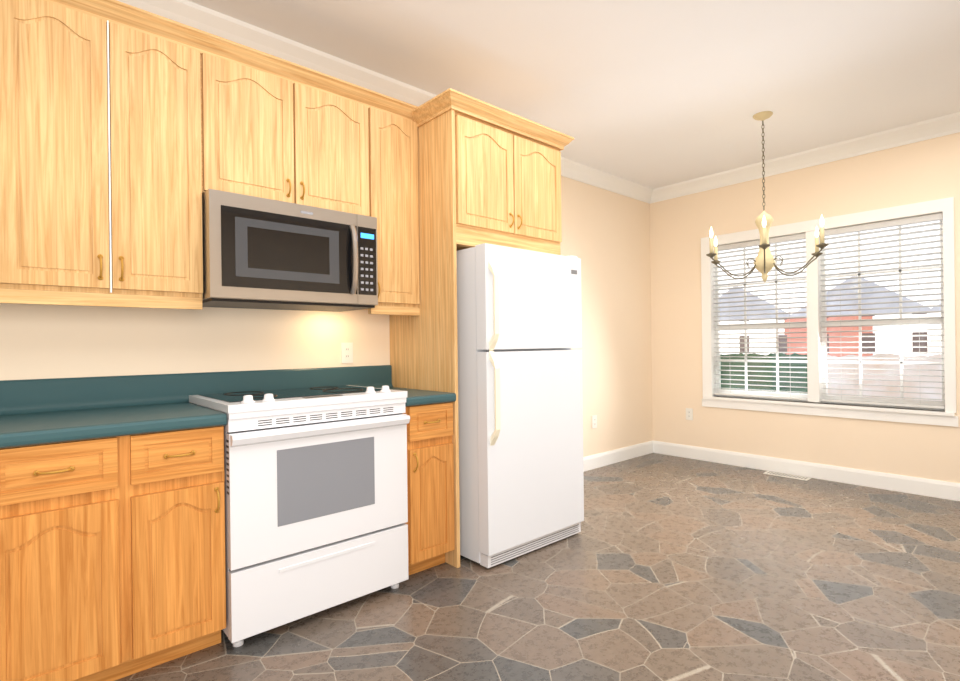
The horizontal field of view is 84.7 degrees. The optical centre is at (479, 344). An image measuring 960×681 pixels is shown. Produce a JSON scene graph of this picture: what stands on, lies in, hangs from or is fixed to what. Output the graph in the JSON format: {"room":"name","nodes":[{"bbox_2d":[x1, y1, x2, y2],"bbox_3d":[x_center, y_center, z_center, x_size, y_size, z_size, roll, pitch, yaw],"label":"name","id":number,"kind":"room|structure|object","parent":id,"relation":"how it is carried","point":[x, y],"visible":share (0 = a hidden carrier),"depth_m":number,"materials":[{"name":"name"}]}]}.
{"room":"kitchen","nodes":[
{"label":"kitchen","id":0,"kind":"room"},
{"bbox_2d":[0,176,652,456],"bbox_3d":[-1.185,-0.201,2.875,8.350,2.740,0.350,-1,0,-42],"label":"wall","id":1,"kind":"structure","parent":0,"point":[606,237],"depth_m":2.96,"materials":[{"name":"beige paint"}]},
{"bbox_2d":[0,0,23,299],"bbox_3d":[-1.883,-0.745,1.805,0.435,1.106,0.328,-1,0,-42],"label":"upper cabinet","id":2,"kind":"object","parent":1,"relation":"attached to","point":[11,214],"depth_m":1.82,"materials":[{"name":"brown wood"}]},
{"bbox_2d":[20,0,131,303],"bbox_3d":[-1.640,-0.748,2.020,0.434,1.106,0.328,-1,0,-42],"label":"upper cabinet","id":3,"kind":"object","parent":1,"relation":"attached to","point":[130,136],"depth_m":1.94,"materials":[{"name":"brown wood"}]},
{"bbox_2d":[124,6,223,307],"bbox_3d":[-1.398,-0.751,2.235,0.434,1.106,0.328,-1,0,-42],"label":"upper cabinet","id":4,"kind":"object","parent":1,"relation":"attached to","point":[176,66],"depth_m":2.14,"materials":[{"name":"brown wood"}]},
{"bbox_2d":[220,37,311,205],"bbox_3d":[-1.111,-0.978,2.492,0.453,0.658,0.328,-1,0,-42],"label":"upper cabinet","id":5,"kind":"object","parent":1,"relation":"attached to","point":[266,141],"depth_m":2.39,"materials":[{"name":"brown wood"}]},
{"bbox_2d":[202,189,377,311],"bbox_3d":[-0.935,-0.417,2.561,0.788,0.463,0.448,-1,0,-42],"label":"over-the-range microwave","id":6,"kind":"object","parent":5,"relation":"attached to","point":[261,253],"visible":1,"depth_m":2.38,"materials":[{"name":"silver metal"}]},
{"bbox_2d":[308,68,375,216],"bbox_3d":[-0.854,-0.982,2.720,0.455,0.658,0.328,-1,0,-42],"label":"upper cabinet","id":7,"kind":"object","parent":1,"relation":"attached to","point":[339,111],"depth_m":2.64,"materials":[{"name":"brown wood"}]},
{"bbox_2d":[341,343,352,362],"bbox_3d":[-0.759,0.044,3.010,0.070,0.116,0.008,-1,0,-42],"label":"electrical outlet","id":8,"kind":"object","parent":1,"relation":"attached to","point":[346,352],"depth_m":3.01,"materials":[{"name":"white plastic"}]},
{"bbox_2d":[360,92,423,311],"bbox_3d":[-0.586,-0.761,2.956,0.367,1.106,0.328,-1,0,-42],"label":"upper cabinet","id":9,"kind":"object","parent":1,"relation":"attached to","point":[395,123],"depth_m":2.86,"materials":[{"name":"brown wood"}]},
{"bbox_2d":[420,92,523,267],"bbox_3d":[-0.154,-0.914,3.141,0.487,0.761,0.628,-1,0,-42],"label":"upper cabinet","id":10,"kind":"object","parent":1,"relation":"attached to","point":[472,152],"depth_m":2.86,"materials":[{"name":"brown wood"}]},
{"bbox_2d":[524,120,563,254],"bbox_3d":[0.128,-0.917,3.391,0.488,0.761,0.628,-1,0,-42],"label":"upper cabinet","id":11,"kind":"object","parent":1,"relation":"attached to","point":[542,146],"depth_m":3.19,"materials":[{"name":"brown wood"}]},
{"bbox_2d":[592,415,596,428],"bbox_3d":[1.060,0.712,4.885,0.070,0.116,0.008,-1,0,-42],"label":"electrical outlet","id":12,"kind":"object","parent":1,"relation":"attached to","point":[594,418],"depth_m":4.88,"materials":[{"name":"white plastic"}]},
{"bbox_2d":[583,440,654,471],"bbox_3d":[0.935,1.081,4.768,2.310,0.125,0.014,-1,0,-42],"label":"baseboard","id":13,"kind":"structure","parent":1,"relation":"attached to","point":[591,462],"depth_m":5.11,"materials":[{"name":"white wood"}]},
{"bbox_2d":[115,453,959,680],"bbox_3d":[0.409,1.200,1.099,8.350,0.100,5.100,-1,0,-42],"label":"floor","id":14,"kind":"structure","parent":0,"point":[661,567],"depth_m":2.34,"materials":[{"name":"stone"}]},
{"bbox_2d":[0,433,155,680],"bbox_3d":[-1.670,0.745,1.782,0.840,0.860,0.618,-1,0,-42],"label":"base cabinet","id":15,"kind":"object","parent":14,"relation":"on","point":[112,560],"depth_m":1.70,"materials":[{"name":"brown wood"}]},
{"bbox_2d":[0,365,455,448],"bbox_3d":[-1.268,0.219,2.133,2.493,0.177,0.637,-1,0,-42],"label":"countertop","id":16,"kind":"structure","parent":15,"relation":"on","point":[42,411],"depth_m":2.18,"materials":[{"name":"teal laminate"}]},
{"bbox_2d":[152,426,225,665],"bbox_3d":[-1.311,0.741,2.102,0.390,0.860,0.618,-1,0,-42],"label":"base cabinet","id":17,"kind":"object","parent":14,"relation":"on","point":[188,476],"depth_m":1.92,"materials":[{"name":"brown wood"}]},
{"bbox_2d":[189,385,409,646],"bbox_3d":[-0.825,0.681,2.452,0.802,0.969,0.618,-1,0,-42],"label":"stove","id":18,"kind":"object","parent":14,"relation":"on","point":[316,508],"visible":0.94,"depth_m":2.20,"materials":[{"name":"white metal"}]},
{"bbox_2d":[402,402,454,575],"bbox_3d":[-0.440,0.730,2.855,0.306,0.861,0.648,-1,0,-42],"label":"base cabinet","id":19,"kind":"object","parent":14,"relation":"on","point":[430,486],"visible":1,"depth_m":2.64,"materials":[{"name":"brown wood"}]},
{"bbox_2d":[456,243,583,567],"bbox_3d":[0.098,0.312,3.196,0.785,1.684,0.786,-1,0,-42],"label":"fridge","id":20,"kind":"object","parent":14,"relation":"on","point":[520,395],"visible":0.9,"depth_m":2.84,"materials":[{"name":"white metal"}]},
{"bbox_2d":[763,471,810,480],"bbox_3d":[2.627,1.119,4.513,0.100,0.006,0.340,-1,0,-42],"label":"floor vent","id":21,"kind":"object","parent":14,"relation":"in","point":[788,476],"visible":0.98,"depth_m":4.51,"materials":[{"name":"white metal"}]},
{"bbox_2d":[188,0,959,188],"bbox_3d":[0.375,-1.640,1.099,8.350,0.100,5.100,-1,0,-42],"label":"ceiling","id":22,"kind":"structure","parent":0,"point":[652,94],"depth_m":2.99,"materials":[{"name":"white paint"}]},
{"bbox_2d":[117,0,959,203],"bbox_3d":[0.376,-1.532,1.099,8.050,0.115,4.800,-1,0,-42],"label":"crown molding","id":23,"kind":"structure","parent":22,"relation":"attached to","point":[197,16],"depth_m":3.78,"materials":[{"name":"white"}]},
{"bbox_2d":[706,111,828,281],"bbox_3d":[1.984,-1.024,3.685,0.775,1.170,0.807,-1,0,-42],"label":"chandelier","id":24,"kind":"object","parent":22,"relation":"hanging from","point":[764,262],"visible":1,"depth_m":3.66,"materials":[{"name":"beige"}]},
{"bbox_2d":[650,132,959,482],"bbox_3d":[3.458,-0.257,3.821,0.150,2.740,4.800,-1,0,-42],"label":"wall","id":25,"kind":"structure","parent":0,"point":[911,173],"depth_m":4.59,"materials":[{"name":"beige paint"}]},
{"bbox_2d":[686,408,692,419],"bbox_3d":[2.088,0.690,5.256,0.008,0.116,0.070,-1,0,-42],"label":"electrical outlet","id":26,"kind":"object","parent":25,"relation":"attached to","point":[689,411],"depth_m":5.25,"materials":[{"name":"white plastic"}]},
{"bbox_2d":[655,441,959,500],"bbox_3d":[3.412,1.051,3.767,0.014,0.125,4.800,-1,0,-42],"label":"baseboard","id":27,"kind":"structure","parent":25,"relation":"attached to","point":[921,486],"depth_m":4.39,"materials":[{"name":"white wood"}]},
{"label":"outside","id":28,"kind":"structure","parent":0,"visible":0},
{"bbox_2d":[701,197,958,426],"bbox_3d":[2.831,-0.230,4.498,0.179,1.640,1.865,-1,0,-42],"label":"window","id":29,"kind":"structure","parent":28,"point":[887,377],"depth_m":4.39,"materials":[{"name":"white wood"}]},
{"bbox_2d":[713,213,944,408],"bbox_3d":[2.825,-0.241,4.473,0.056,1.424,1.683,-1,0,-42],"label":"window blinds","id":30,"kind":"object","parent":29,"relation":"attached to","point":[881,225],"visible":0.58,"depth_m":4.28,"materials":[{"name":"white plastic"}]}
]}

